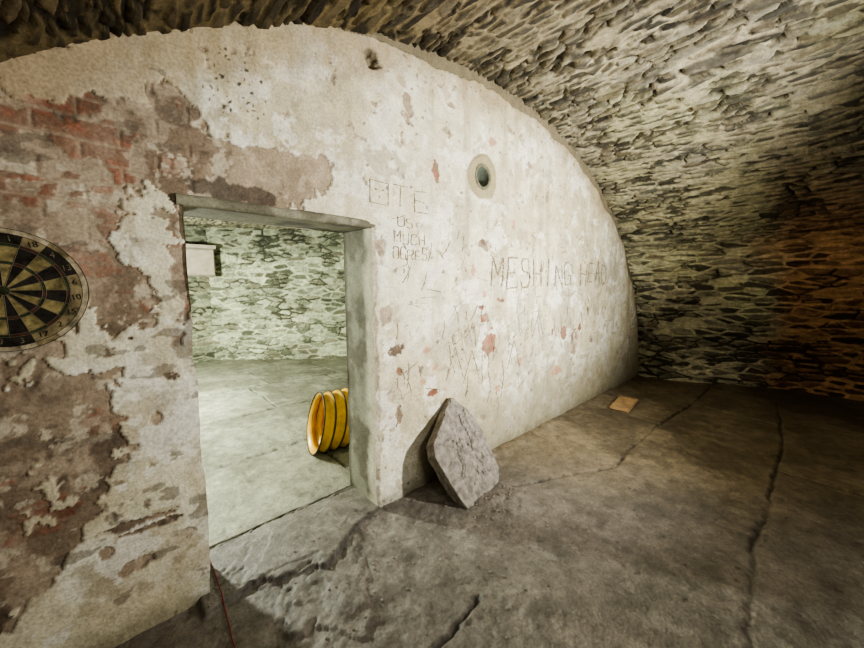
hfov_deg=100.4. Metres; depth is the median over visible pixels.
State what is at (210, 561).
cord
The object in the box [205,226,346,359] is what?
wall
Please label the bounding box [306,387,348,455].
hose
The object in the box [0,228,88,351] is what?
dartboard
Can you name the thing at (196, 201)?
trim
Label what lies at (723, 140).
ceiling
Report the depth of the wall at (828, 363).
5.13 m
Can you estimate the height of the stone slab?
0.702 m
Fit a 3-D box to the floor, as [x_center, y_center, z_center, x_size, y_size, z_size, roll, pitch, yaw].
[0.633,1.051,4.085,9.700,0.105,15.300,-6,9,-43]
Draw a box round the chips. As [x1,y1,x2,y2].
[208,480,723,647]
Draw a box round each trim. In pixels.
[175,193,374,228]
[183,208,200,446]
[344,228,376,504]
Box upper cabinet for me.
[186,244,215,276]
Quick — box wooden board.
[610,396,637,412]
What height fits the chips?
0.068 m
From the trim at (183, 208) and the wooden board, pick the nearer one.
the trim at (183, 208)
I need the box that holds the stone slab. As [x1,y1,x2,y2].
[426,398,498,508]
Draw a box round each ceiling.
[0,0,863,332]
[183,216,308,230]
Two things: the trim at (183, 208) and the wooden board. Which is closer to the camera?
the trim at (183, 208)
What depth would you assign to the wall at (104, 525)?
1.65 m
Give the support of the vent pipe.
attached to the wall at (104, 525)
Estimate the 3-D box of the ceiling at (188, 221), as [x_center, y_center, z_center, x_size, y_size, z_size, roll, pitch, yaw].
[-2.306,-1.462,5.052,9.100,0.371,6.270,-6,9,-43]
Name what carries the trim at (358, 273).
attached to the wall at (104, 525)
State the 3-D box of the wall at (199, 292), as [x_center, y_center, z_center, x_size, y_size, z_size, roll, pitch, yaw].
[-5.690,-0.523,5.249,0.054,2.950,4.400,5,8,40]
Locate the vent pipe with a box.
[475,163,490,189]
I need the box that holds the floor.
[114,358,863,647]
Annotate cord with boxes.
[210,561,235,647]
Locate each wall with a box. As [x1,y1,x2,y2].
[0,21,638,647]
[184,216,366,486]
[184,226,214,362]
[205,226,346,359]
[638,322,863,400]

